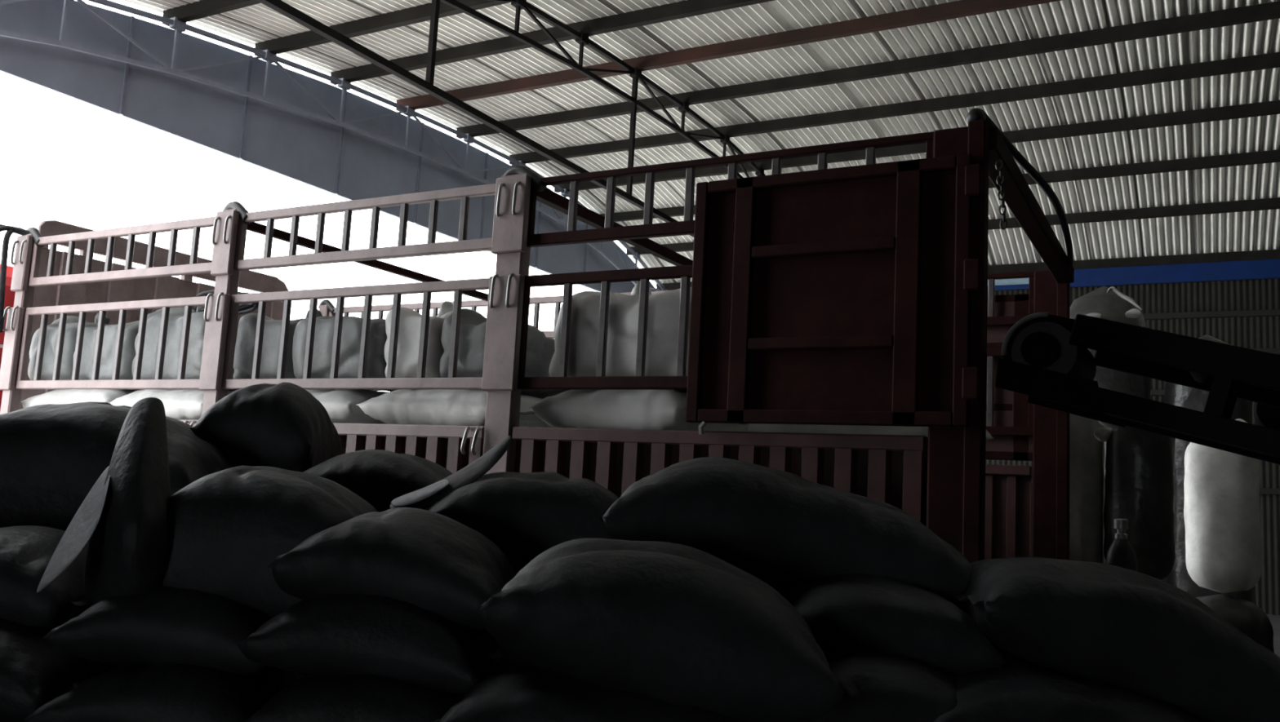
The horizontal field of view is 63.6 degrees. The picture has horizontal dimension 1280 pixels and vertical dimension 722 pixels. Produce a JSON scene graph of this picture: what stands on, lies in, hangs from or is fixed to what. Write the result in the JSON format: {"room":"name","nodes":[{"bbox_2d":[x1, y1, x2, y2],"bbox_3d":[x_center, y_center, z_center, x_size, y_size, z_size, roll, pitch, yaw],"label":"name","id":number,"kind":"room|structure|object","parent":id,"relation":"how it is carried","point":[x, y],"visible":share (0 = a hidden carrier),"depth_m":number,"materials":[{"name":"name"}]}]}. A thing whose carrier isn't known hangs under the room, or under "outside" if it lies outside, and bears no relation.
{"room":"warehouse loading area","nodes":[
{"label":"warehouse loading area","id":0,"kind":"room"},
{"bbox_2d":[0,0,657,293],"bbox_3d":[-4.423,-3.325,15.639,0.060,1.738,21.170,-1,-8,29],"label":"roof beam","id":1,"kind":"structure","parent":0,"point":[298,147],"depth_m":14.18,"materials":[{"name":"grey metal"}]},
{"bbox_2d":[119,15,134,115],"bbox_3d":[-6.158,-3.554,12.397,0.025,1.228,0.040,-1,-8,29],"label":"trim","id":2,"kind":"structure","parent":1,"relation":"attached to","point":[132,18],"depth_m":12.38,"materials":[{"name":"grey metal"}]},
{"bbox_2d":[239,55,253,159],"bbox_3d":[-5.315,-3.432,13.929,0.025,1.443,0.040,-1,-8,29],"label":"trim","id":3,"kind":"structure","parent":1,"relation":"attached to","point":[250,64],"depth_m":13.91,"materials":[{"name":"metal"}]},
{"bbox_2d":[334,90,347,194],"bbox_3d":[-4.473,-3.284,15.459,0.025,1.607,0.040,-1,-8,29],"label":"trim","id":4,"kind":"structure","parent":1,"relation":"attached to","point":[345,96],"depth_m":15.43,"materials":[{"name":"grey metal"}]},
{"bbox_2d":[413,122,424,223],"bbox_3d":[-3.633,-3.100,16.983,0.025,1.699,0.040,-1,-8,29],"label":"trim","id":5,"kind":"structure","parent":1,"relation":"attached to","point":[422,128],"depth_m":16.97,"materials":[{"name":"grey metal"}]},
{"bbox_2d":[480,152,488,239],"bbox_3d":[-2.795,-2.890,18.505,0.025,1.738,0.040,-1,-8,29],"label":"trim","id":6,"kind":"structure","parent":1,"relation":"attached to","point":[487,153],"depth_m":18.48,"materials":[{"name":"grey metal"}]},
{"bbox_2d":[535,201,541,267],"bbox_3d":[-1.959,-2.633,20.021,0.025,1.681,0.040,-1,-8,29],"label":"trim","id":7,"kind":"structure","parent":1,"relation":"attached to","point":[540,206],"depth_m":19.99,"materials":[{"name":"metal"}]},
{"bbox_2d":[582,224,588,285],"bbox_3d":[-1.127,-2.285,21.526,0.025,1.441,0.040,-1,-8,29],"label":"trim","id":8,"kind":"structure","parent":1,"relation":"attached to","point":[587,225],"depth_m":21.50,"materials":[{"name":"grey metal"}]},
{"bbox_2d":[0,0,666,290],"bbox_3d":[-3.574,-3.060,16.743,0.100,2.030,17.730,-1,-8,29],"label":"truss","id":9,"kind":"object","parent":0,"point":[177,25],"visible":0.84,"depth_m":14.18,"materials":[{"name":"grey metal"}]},
{"bbox_2d":[123,0,1279,286],"bbox_3d":[5.274,-3.608,11.862,20.862,1.689,18.820,-1,-8,29],"label":"ceiling","id":10,"kind":"structure","parent":0,"point":[1254,230],"depth_m":15.37,"materials":[{"name":"grey metal"}]},
{"bbox_2d":[161,0,261,26],"bbox_3d":[2.969,-4.434,8.062,20.340,0.170,0.100,-1,-8,29],"label":"beam","id":11,"kind":"structure","parent":10,"relation":"attached to","point":[202,8],"depth_m":12.57,"materials":[{"name":"grey metal"}]},
{"bbox_2d":[253,0,510,56],"bbox_3d":[3.654,-4.408,9.309,20.340,0.170,0.100,-1,-8,29],"label":"beam","id":12,"kind":"structure","parent":10,"relation":"attached to","point":[420,13],"depth_m":13.14,"materials":[{"name":"grey metal"}]},
{"bbox_2d":[256,0,765,237],"bbox_3d":[-0.210,-3.224,14.251,0.100,1.955,18.900,-1,-8,29],"label":"roof truss","id":13,"kind":"object","parent":10,"relation":"attached to","point":[427,85],"visible":0.62,"depth_m":12.47,"materials":[{"name":"metal"}]},
{"bbox_2d":[329,0,774,84],"bbox_3d":[4.328,-4.357,10.535,20.340,0.170,0.100,-1,-8,29],"label":"beam","id":14,"kind":"structure","parent":10,"relation":"attached to","point":[686,8],"depth_m":13.44,"materials":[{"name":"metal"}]},
{"bbox_2d":[395,0,1061,111],"bbox_3d":[5.012,-4.255,11.779,20.340,0.170,0.100,-1,-8,29],"label":"beam","id":15,"kind":"structure","parent":10,"relation":"attached to","point":[961,8],"depth_m":13.67,"materials":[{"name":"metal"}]},
{"bbox_2d":[456,0,1279,138],"bbox_3d":[5.745,-4.107,13.110,20.340,0.170,0.100,-1,-8,29],"label":"beam","id":16,"kind":"structure","parent":10,"relation":"attached to","point":[1268,11],"depth_m":14.06,"materials":[{"name":"grey metal"}]},
{"bbox_2d":[509,52,1279,164],"bbox_3d":[6.492,-3.902,14.465,20.340,0.170,0.100,-1,-8,29],"label":"beam","id":17,"kind":"structure","parent":10,"relation":"attached to","point":[1269,60],"depth_m":15.44,"materials":[{"name":"grey metal"}]},
{"bbox_2d":[554,100,1279,192],"bbox_3d":[7.224,-3.600,15.790,20.340,0.170,0.100,-1,-8,29],"label":"beam","id":18,"kind":"structure","parent":10,"relation":"attached to","point":[1268,108],"depth_m":16.14,"materials":[{"name":"grey metal"}]},
{"bbox_2d":[599,149,1279,222],"bbox_3d":[7.931,-3.150,17.066,20.340,0.170,0.100,-1,-8,29],"label":"beam","id":19,"kind":"structure","parent":10,"relation":"attached to","point":[1270,156],"depth_m":16.91,"materials":[{"name":"grey metal"}]},
{"bbox_2d":[626,197,1279,255],"bbox_3d":[8.633,-2.602,18.329,20.340,0.170,0.100,-1,-8,29],"label":"beam","id":20,"kind":"structure","parent":10,"relation":"attached to","point":[1265,203],"depth_m":18.15,"materials":[{"name":"grey metal"}]},
{"bbox_2d":[656,248,1279,291],"bbox_3d":[9.326,-1.871,19.571,20.340,0.170,0.100,-1,-8,29],"label":"beam","id":21,"kind":"structure","parent":10,"relation":"attached to","point":[1266,254],"depth_m":19.43,"materials":[{"name":"grey metal"}]},
{"bbox_2d":[985,278,1279,615],"bbox_3d":[9.419,1.321,19.478,20.270,6.370,0.016,-1,-8,29],"label":"wall","id":22,"kind":"structure","parent":0,"point":[1246,332],"depth_m":18.96,"materials":[{"name":"grey metal"}]},
{"bbox_2d":[987,278,1028,286],"bbox_3d":[4.835,-1.534,21.731,6.600,0.140,0.133,-1,-8,29],"label":"trim","id":23,"kind":"structure","parent":22,"relation":"attached to","point":[1014,281],"depth_m":20.31,"materials":[{"name":"white metal"}]},
{"bbox_2d":[1266,614,1279,657],"bbox_3d":[2.457,2.719,6.759,21.070,0.200,29.200,-1,-8,29],"label":"floor","id":24,"kind":"structure","parent":0,"point":[1274,620],"depth_m":15.48,"materials":[{"name":"concrete"}]},
{"bbox_2d":[0,107,1074,563],"bbox_3d":[-1.766,0.723,6.294,8.091,3.202,2.843,-1,-8,29],"label":"truck","id":25,"kind":"object","parent":24,"relation":"on","point":[857,295],"visible":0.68,"depth_m":4.13,"materials":[{"name":"metal"}]},
{"bbox_3d":[-3.198,0.945,6.306,1.100,0.253,0.739,-1,-8,29],"label":"sack","id":26,"kind":"object","parent":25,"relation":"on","visible":0},
{"bbox_3d":[-3.185,0.730,6.335,1.100,0.245,0.760,-1,-8,29],"label":"sack","id":27,"kind":"object","parent":26,"relation":"on","visible":0},
{"bbox_3d":[-3.174,0.512,6.361,1.100,0.229,0.759,-1,-8,29],"label":"sack","id":28,"kind":"object","parent":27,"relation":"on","visible":0},
{"bbox_2d":[20,389,143,408],"bbox_3d":[-3.192,0.285,6.354,0.837,0.242,0.766,-1,-8,29],"label":"sack","id":29,"kind":"object","parent":28,"relation":"on","point":[57,396],"visible":0.11,"depth_m":6.06,"materials":[{"name":"white fabric"}]},
{"bbox_2d":[27,313,110,380],"bbox_3d":[-3.436,-0.057,6.497,0.477,0.487,0.635,-1,-8,29],"label":"sack","id":30,"kind":"object","parent":29,"relation":"on","point":[72,322],"visible":0.25,"depth_m":6.23,"materials":[{"name":"white fabric"}]},
{"bbox_2d":[72,320,139,380],"bbox_3d":[-3.006,-0.047,6.263,0.563,0.454,0.626,-1,-8,29],"label":"sack","id":31,"kind":"object","parent":29,"relation":"on","point":[131,329],"visible":0.21,"depth_m":5.95,"materials":[{"name":"white fabric"}]},
{"bbox_3d":[-2.250,0.935,5.788,1.100,0.245,0.752,-1,-8,29],"label":"sack","id":32,"kind":"object","parent":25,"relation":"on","visible":0},
{"bbox_3d":[-2.241,0.717,5.812,1.100,0.243,0.752,-1,-8,29],"label":"sack","id":33,"kind":"object","parent":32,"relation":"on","visible":0},
{"bbox_3d":[-2.225,0.490,5.845,1.100,0.245,0.767,-1,-8,29],"label":"sack","id":34,"kind":"object","parent":33,"relation":"on","visible":0},
{"bbox_2d":[109,389,232,420],"bbox_3d":[-2.466,0.278,5.953,0.808,0.239,0.755,-1,-8,29],"label":"sack","id":35,"kind":"object","parent":34,"relation":"on","point":[179,404],"visible":0.19,"depth_m":5.59,"materials":[{"name":"white fabric"}]},
{"bbox_2d":[131,289,258,391],"bbox_3d":[-2.458,-0.116,5.959,0.731,0.573,0.611,-1,-8,29],"label":"sack","id":36,"kind":"object","parent":35,"relation":"on","point":[172,351],"depth_m":5.72,"materials":[{"name":"white fabric"}]},
{"bbox_3d":[-1.302,0.917,5.272,1.100,0.250,0.764,-1,-8,29],"label":"sack","id":37,"kind":"object","parent":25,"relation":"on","visible":0},
{"bbox_3d":[-1.290,0.696,5.300,1.100,0.240,0.756,-1,-8,29],"label":"sack","id":38,"kind":"object","parent":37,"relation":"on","visible":0},
{"bbox_3d":[-1.283,0.472,5.318,1.100,0.240,0.750,-1,-8,29],"label":"sack","id":39,"kind":"object","parent":38,"relation":"on","visible":0},
{"bbox_2d":[305,389,390,424],"bbox_3d":[-1.627,0.268,5.487,0.983,0.247,0.760,-1,-8,29],"label":"sack","id":40,"kind":"object","parent":39,"relation":"on","point":[340,405],"visible":0.31,"depth_m":5.04,"materials":[{"name":"white fabric"}]},
{"bbox_2d":[233,309,322,379],"bbox_3d":[-1.841,-0.059,5.625,0.476,0.445,0.615,-1,-8,29],"label":"sack","id":41,"kind":"object","parent":40,"relation":"on","point":[246,329],"visible":0.28,"depth_m":5.35,"materials":[{"name":"white fabric"}]},
{"bbox_2d":[292,306,417,391],"bbox_3d":[-1.388,-0.062,5.365,0.632,0.434,0.636,-1,-8,29],"label":"sack","id":42,"kind":"object","parent":40,"relation":"on","point":[351,335],"visible":0.38,"depth_m":5.06,"materials":[{"name":"white fabric"}]},
{"bbox_3d":[-0.358,0.903,4.747,1.100,0.246,0.757,-1,-8,29],"label":"sack","id":43,"kind":"object","parent":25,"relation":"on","visible":0},
{"bbox_3d":[-0.345,0.692,4.777,1.100,0.247,0.766,-1,-8,29],"label":"sack","id":44,"kind":"object","parent":43,"relation":"on","visible":0},
{"bbox_3d":[-0.334,0.465,4.802,1.100,0.243,0.761,-1,-8,29],"label":"sack","id":45,"kind":"object","parent":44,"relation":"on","visible":0},
{"bbox_2d":[356,389,552,427],"bbox_3d":[-0.816,0.253,5.032,0.813,0.236,0.757,-1,-8,29],"label":"sack","id":46,"kind":"object","parent":45,"relation":"on","point":[453,407],"visible":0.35,"depth_m":4.76,"materials":[{"name":"white fabric"}]},
{"bbox_2d":[384,301,484,390],"bbox_3d":[-0.959,-0.073,5.135,0.371,0.444,0.598,-1,-8,29],"label":"sack","id":47,"kind":"object","parent":46,"relation":"on","point":[410,321],"visible":0.25,"depth_m":4.87,"materials":[{"name":"white fabric"}]},
{"bbox_2d":[440,308,555,395],"bbox_3d":[-0.658,-0.053,4.974,0.400,0.396,0.610,-1,-8,29],"label":"sack","id":48,"kind":"object","parent":46,"relation":"on","point":[540,349],"visible":0.36,"depth_m":4.78,"materials":[{"name":"white fabric"}]},
{"bbox_2d":[528,389,750,431],"bbox_3d":[0.020,0.234,4.580,0.730,0.245,0.752,-1,-8,29],"label":"sack","id":49,"kind":"object","parent":45,"relation":"on","point":[604,409],"visible":0.51,"depth_m":4.28,"materials":[{"name":"white fabric"}]},
{"bbox_2d":[548,280,691,391],"bbox_3d":[0.058,-0.113,4.575,0.764,0.492,0.629,-1,-8,29],"label":"sack","id":50,"kind":"object","parent":49,"relation":"on","point":[663,318],"visible":0.38,"depth_m":4.33,"materials":[{"name":"white fabric"}]},
{"bbox_3d":[0.050,1.014,5.487,1.100,0.246,0.862,-1,-8,29],"label":"sack","id":51,"kind":"object","parent":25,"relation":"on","visible":0},
{"bbox_3d":[0.060,0.802,5.511,1.100,0.244,0.854,-1,-8,29],"label":"sack","id":52,"kind":"object","parent":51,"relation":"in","visible":0},
{"bbox_3d":[0.070,0.573,5.535,1.100,0.236,0.858,-1,-8,29],"label":"sack","id":53,"kind":"object","parent":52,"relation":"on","visible":0},
{"bbox_3d":[0.086,0.356,5.570,1.200,0.256,0.847,-1,-8,29],"label":"sack","id":54,"kind":"object","parent":53,"relation":"on","visible":0},
{"bbox_2d":[531,389,571,399],"bbox_3d":[-0.344,0.009,5.486,1.030,0.391,0.539,-1,-8,29],"label":"sack","id":55,"kind":"object","parent":54,"relation":"on","point":[548,393],"visible":0.05,"depth_m":5.26,"materials":[{"name":"white fabric"}]},
{"bbox_3d":[0.996,1.002,4.966,1.100,0.236,0.856,-1,-8,29],"label":"sack","id":56,"kind":"object","parent":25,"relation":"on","visible":0},
{"bbox_3d":[1.008,0.785,4.993,1.100,0.244,0.868,-1,-8,29],"label":"sack","id":57,"kind":"object","parent":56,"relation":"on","visible":0},
{"bbox_3d":[1.023,0.563,5.027,1.100,0.250,0.852,-1,-8,29],"label":"sack","id":58,"kind":"object","parent":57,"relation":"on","visible":0},
{"bbox_2d":[746,423,994,442],"bbox_3d":[1.032,0.334,5.049,1.200,0.264,0.857,-1,-8,29],"label":"sack","id":59,"kind":"object","parent":58,"relation":"on","point":[755,428],"visible":0.02,"depth_m":4.68,"materials":[{"name":"white fabric"}]},
{"bbox_2d":[1070,286,1150,564],"bbox_3d":[3.341,1.081,7.426,0.617,3.300,0.645,-1,-8,29],"label":"sack","id":60,"kind":"object","parent":24,"relation":"on","point":[1110,304],"visible":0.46,"depth_m":7.32,"materials":[{"name":"white fabric"}]},
{"bbox_2d":[1105,518,1137,572],"bbox_3d":[2.139,1.518,4.581,0.132,1.620,0.132,-1,-8,29],"label":"gas cylinder","id":61,"kind":"object","parent":24,"relation":"on","point":[1121,554],"visible":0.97,"depth_m":4.63,"materials":[{"name":"metal"}]},
{"bbox_2d":[995,311,1279,465],"bbox_3d":[2.993,1.003,2.915,3.671,2.326,0.966,-1,-8,31],"label":"conveyor","id":62,"kind":"object","parent":24,"relation":"on","point":[1047,359],"visible":1,"depth_m":3.45,"materials":[{"name":"black metal"}]},
{"bbox_2d":[1164,334,1256,604],"bbox_3d":[3.916,1.262,7.098,0.568,2.920,0.561,-1,-8,29],"label":"sack","id":63,"kind":"object","parent":24,"relation":"on","point":[1177,395],"visible":0.16,"depth_m":7.00,"materials":[{"name":"white fabric"}]},
{"bbox_2d":[1195,594,1274,653],"bbox_3d":[3.525,2.009,6.219,0.515,1.186,0.526,-1,-8,29],"label":"sack","id":64,"kind":"object","parent":24,"relation":"on","point":[1246,616],"visible":0.26,"depth_m":6.07,"materials":[{"name":"grey fabric"}]},
{"bbox_2d":[1183,418,1262,593],"bbox_3d":[3.584,0.888,6.362,0.414,1.068,0.409,-1,-8,29],"label":"sack","id":65,"kind":"object","parent":64,"relation":"on","point":[1222,510],"visible":0.81,"depth_m":6.19,"materials":[{"name":"white fabric"}]},
{"bbox_3d":[-0.499,1.462,2.272,9.900,0.900,2.750,-1,-8,29],"label":"platform","id":66,"kind":"object","parent":24,"relation":"on","visible":0},
{"bbox_3d":[-1.565,0.870,2.310,0.420,0.185,0.479,3,-7,0],"label":"sack","id":67,"kind":"object","parent":66,"relation":"on","visible":0},
{"bbox_2d":[0,618,122,721],"bbox_3d":[-1.394,0.647,2.251,0.513,0.230,0.554,3,-7,0],"label":"sack","id":68,"kind":"object","parent":67,"relation":"on","point":[33,674],"visible":0.33,"depth_m":2.05,"materials":[{"name":"black fabric"}]},
{"bbox_2d":[0,525,95,629],"bbox_3d":[-1.456,0.501,2.405,0.530,0.243,0.555,3,-7,0],"label":"sack","id":69,"kind":"object","parent":68,"relation":"on","point":[26,552],"visible":0.41,"depth_m":2.18,"materials":[{"name":"grey fabric"}]},
{"bbox_3d":[-0.806,0.912,2.304,0.420,0.198,0.480,3,-7,0],"label":"sack","id":70,"kind":"object","parent":66,"relation":"on","visible":0},
{"bbox_2d":[23,662,304,721],"bbox_3d":[-0.905,0.684,2.099,0.452,0.186,0.452,3,-7,0],"label":"sack","id":71,"kind":"object","parent":70,"relation":"on","point":[133,692],"visible":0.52,"depth_m":1.92,"materials":[{"name":"black fabric"}]},
{"bbox_2d":[42,586,279,677],"bbox_3d":[-0.933,0.557,2.199,0.444,0.197,0.445,3,-7,0],"label":"sack","id":72,"kind":"object","parent":71,"relation":"on","point":[162,625],"visible":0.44,"depth_m":2.00,"materials":[{"name":"black fabric"}]},
{"bbox_2d":[163,466,378,619],"bbox_3d":[-0.806,0.406,2.297,0.530,0.337,0.461,3,-7,0],"label":"sack","id":73,"kind":"object","parent":72,"relation":"on","point":[225,528],"visible":0.44,"depth_m":2.10,"materials":[{"name":"grey fabric"}]},
{"bbox_2d":[36,397,171,604],"bbox_3d":[-1.067,0.287,2.130,0.237,0.441,0.247,4,-7,-10],"label":"sack","id":74,"kind":"object","parent":73,"relation":"on","point":[122,517],"visible":0.9,"depth_m":2.08,"materials":[{"name":"grey fabric"}]},
{"bbox_3d":[-0.426,0.927,2.304,0.420,0.186,0.494,3,-7,0],"label":"sack","id":75,"kind":"object","parent":66,"relation":"on","visible":0},
{"bbox_3d":[-0.486,0.689,2.055,0.470,0.182,0.446,3,-7,0],"label":"sack","id":76,"kind":"object","parent":75,"relation":"on","visible":0},
{"bbox_2d":[236,593,506,694],"bbox_3d":[-0.520,0.557,2.119,0.469,0.207,0.437,3,-7,0],"label":"sack","id":77,"kind":"object","parent":76,"relation":"on","point":[350,634],"visible":0.69,"depth_m":1.93,"materials":[{"name":"black fabric"}]},
{"bbox_2d":[266,507,517,635],"bbox_3d":[-0.492,0.441,2.199,0.469,0.251,0.446,3,-7,0],"label":"sack","id":78,"kind":"object","parent":77,"relation":"on","point":[434,562],"visible":0.72,"depth_m":2.01,"materials":[{"name":"grey fabric"}]},
{"bbox_3d":[0.334,0.972,2.300,0.420,0.181,0.486,3,-7,0],"label":"sack","id":79,"kind":"object","parent":66,"relation":"on","visible":0},
{"bbox_2d":[432,661,753,721],"bbox_3d":[-0.008,0.696,1.953,0.713,0.242,0.471,3,-7,0],"label":"sack","id":80,"kind":"object","parent":79,"relation":"on","point":[519,691],"visible":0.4,"depth_m":1.78,"materials":[{"name":"black fabric"}]},
{"bbox_2d":[479,538,848,721],"bbox_3d":[0.038,0.516,1.995,0.650,0.329,0.462,3,-7,0],"label":"sack","id":81,"kind":"object","parent":80,"relation":"on","point":[670,623],"visible":0.97,"depth_m":1.79,"materials":[{"name":"black fabric"}]},
{"bbox_3d":[1.093,1.011,2.296,0.420,0.184,0.489,3,-7,0],"label":"sack","id":82,"kind":"object","parent":66,"relation":"on","visible":0},
{"bbox_2d":[933,655,1201,721],"bbox_3d":[0.875,0.761,2.100,0.708,0.296,0.463,3,-7,0],"label":"sack","id":83,"kind":"object","parent":82,"relation":"on","point":[1021,691],"visible":0.54,"depth_m":1.94,"materials":[{"name":"black fabric"}]},
{"bbox_2d":[808,650,957,721],"bbox_3d":[0.459,0.688,2.100,0.464,0.222,0.452,3,-7,0],"label":"sack","id":84,"kind":"object","parent":83,"relation":"on","point":[879,687],"visible":0.38,"depth_m":1.93,"materials":[{"name":"black fabric"}]},
{"bbox_2d":[784,573,1008,675],"bbox_3d":[0.505,0.570,2.250,0.453,0.231,0.444,3,-7,0],"label":"sack","id":85,"kind":"object","parent":83,"relation":"on","point":[857,612],"visible":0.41,"depth_m":2.05,"materials":[{"name":"black fabric"}]},
{"bbox_2d":[599,457,973,606],"bbox_3d":[0.336,0.415,2.449,0.857,0.355,0.455,3,-7,0],"label":"sack","id":86,"kind":"object","parent":85,"relation":"on","point":[788,531],"visible":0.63,"depth_m":2.25,"materials":[{"name":"grey fabric"}]},
{"bbox_2d":[954,557,1279,721],"bbox_3d":[0.998,0.597,2.199,0.684,0.341,0.432,3,-7,0],"label":"sack","id":87,"kind":"object","parent":83,"relation":"on","point":[1098,623],"visible":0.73,"depth_m":2.01,"materials":[{"name":"black fabric"}]},
{"bbox_3d":[-0.048,1.010,2.811,0.420,0.184,0.477,3,-7,0],"label":"sack","id":88,"kind":"object","parent":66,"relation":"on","visible":0},
{"bbox_3d":[-0.040,0.844,2.831,0.420,0.188,0.485,3,-7,0],"label":"sack","id":89,"kind":"object","parent":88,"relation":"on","visible":0},
{"bbox_3d":[-0.032,0.687,2.852,0.420,0.187,0.489,3,-7,0],"label":"sack","id":90,"kind":"object","parent":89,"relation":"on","visible":0},
{"bbox_2d":[425,471,619,573],"bbox_3d":[-0.262,0.421,2.598,0.586,0.299,0.436,4,-7,0],"label":"sack","id":91,"kind":"object","parent":90,"relation":"on","point":[526,515],"visible":0.38,"depth_m":2.41,"materials":[{"name":"grey fabric"}]},
{"bbox_2d":[303,449,452,512],"bbox_3d":[-0.709,0.346,2.852,0.474,0.212,0.463,4,-7,0],"label":"sack","id":92,"kind":"object","parent":91,"relation":"on","point":[379,477],"visible":0.31,"depth_m":2.67,"materials":[{"name":"grey fabric"}]},
{"bbox_2d":[389,435,511,509],"bbox_3d":[-0.455,0.274,2.535,0.294,0.204,0.104,6,-8,-23],"label":"sack","id":93,"kind":"object","parent":91,"relation":"on","point":[425,496],"visible":0.96,"depth_m":2.51,"materials":[{"name":"grey fabric"}]},
{"bbox_3d":[2.468,1.953,5.832,0.329,1.095,0.330,-1,-8,29],"label":"sack","id":94,"kind":"object","parent":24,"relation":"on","visible":0},
{"bbox_2d":[1069,413,1103,564],"bbox_3d":[2.528,0.788,5.975,0.300,1.246,0.278,-1,-8,29],"label":"sack","id":95,"kind":"object","parent":94,"relation":"on","point":[1086,451],"visible":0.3,"depth_m":5.85,"materials":[{"name":"grey fabric"}]},
{"bbox_3d":[2.776,1.881,5.729,0.351,1.245,0.348,-1,-8,29],"label":"sack","id":96,"kind":"object","parent":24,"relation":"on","visible":0},
{"bbox_2d":[1093,421,1176,581],"bbox_3d":[2.804,0.768,5.834,0.399,0.980,0.451,-1,-8,29],"label":"sack","id":97,"kind":"object","parent":96,"relation":"on","point":[1140,464],"visible":0.69,"depth_m":5.71,"materials":[{"name":"black fabric"}]},
{"bbox_3d":[11.441,-1.504,2.213,0.035,8.000,28.800,-1,-8,29],"label":"wall","id":98,"kind":"structure","parent":0,"visible":0},
{"bbox_2d":[995,258,1279,290],"bbox_3d":[9.388,-1.629,19.500,20.270,0.360,0.060,-1,-8,29],"label":"wall beam","id":99,"kind":"structure","parent":98,"relation":"attached to","point":[1261,268],"depth_m":19.17,"materials":[{"name":"blue metal"}]},
{"bbox_2d":[1031,479,1279,494],"bbox_3d":[9.315,2.332,19.260,20.270,0.100,0.110,-1,-8,29],"label":"trim","id":100,"kind":"structure","parent":98,"relation":"attached to","point":[1262,491],"depth_m":18.22,"materials":[{"name":"metal"}]},
{"bbox_2d":[1150,390,1164,395],"bbox_3d":[9.405,0.598,19.472,20.270,0.100,0.110,-1,-8,29],"label":"trim","id":101,"kind":"structure","parent":98,"relation":"attached to","point":[1153,393],"depth_m":19.27,"materials":[{"name":"grey metal"}]},
{"bbox_2d":[1142,309,1279,319],"bbox_3d":[9.480,-0.840,19.647,20.270,0.100,0.110,-1,-8,29],"label":"trim","id":102,"kind":"structure","parent":98,"relation":"attached to","point":[1273,312],"depth_m":19.01,"materials":[{"name":"metal"}]},
{"bbox_2d":[1248,348,1279,354],"bbox_3d":[9.444,-0.146,19.562,20.270,0.100,0.110,-1,-8,29],"label":"trim","id":103,"kind":"structure","parent":98,"relation":"attached to","point":[1274,351],"depth_m":18.49,"materials":[{"name":"grey metal"}]},
{"bbox_3d":[-1.421,0.774,2.836,0.420,0.177,0.494,3,-7,0],"label":"sack","id":104,"kind":"object","parent":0,"visible":0},
{"bbox_3d":[-1.413,0.617,2.859,0.420,0.185,0.485,3,-7,0],"label":"sack","id":105,"kind":"object","parent":104,"relation":"on","visible":0},
{"bbox_2d":[0,401,233,531],"bbox_3d":[-1.490,0.299,2.746,0.847,0.393,0.498,3,-7,0],"label":"sack","id":106,"kind":"object","parent":105,"relation":"on","point":[52,456],"visible":0.41,"depth_m":2.54,"materials":[{"name":"grey fabric"}]},
{"bbox_2d":[190,382,345,472],"bbox_3d":[-1.077,0.214,3.003,0.356,0.312,0.351,3,-7,0],"label":"sack","id":107,"kind":"object","parent":106,"relation":"on","point":[282,425],"visible":0.62,"depth_m":2.85,"materials":[{"name":"grey fabric"}]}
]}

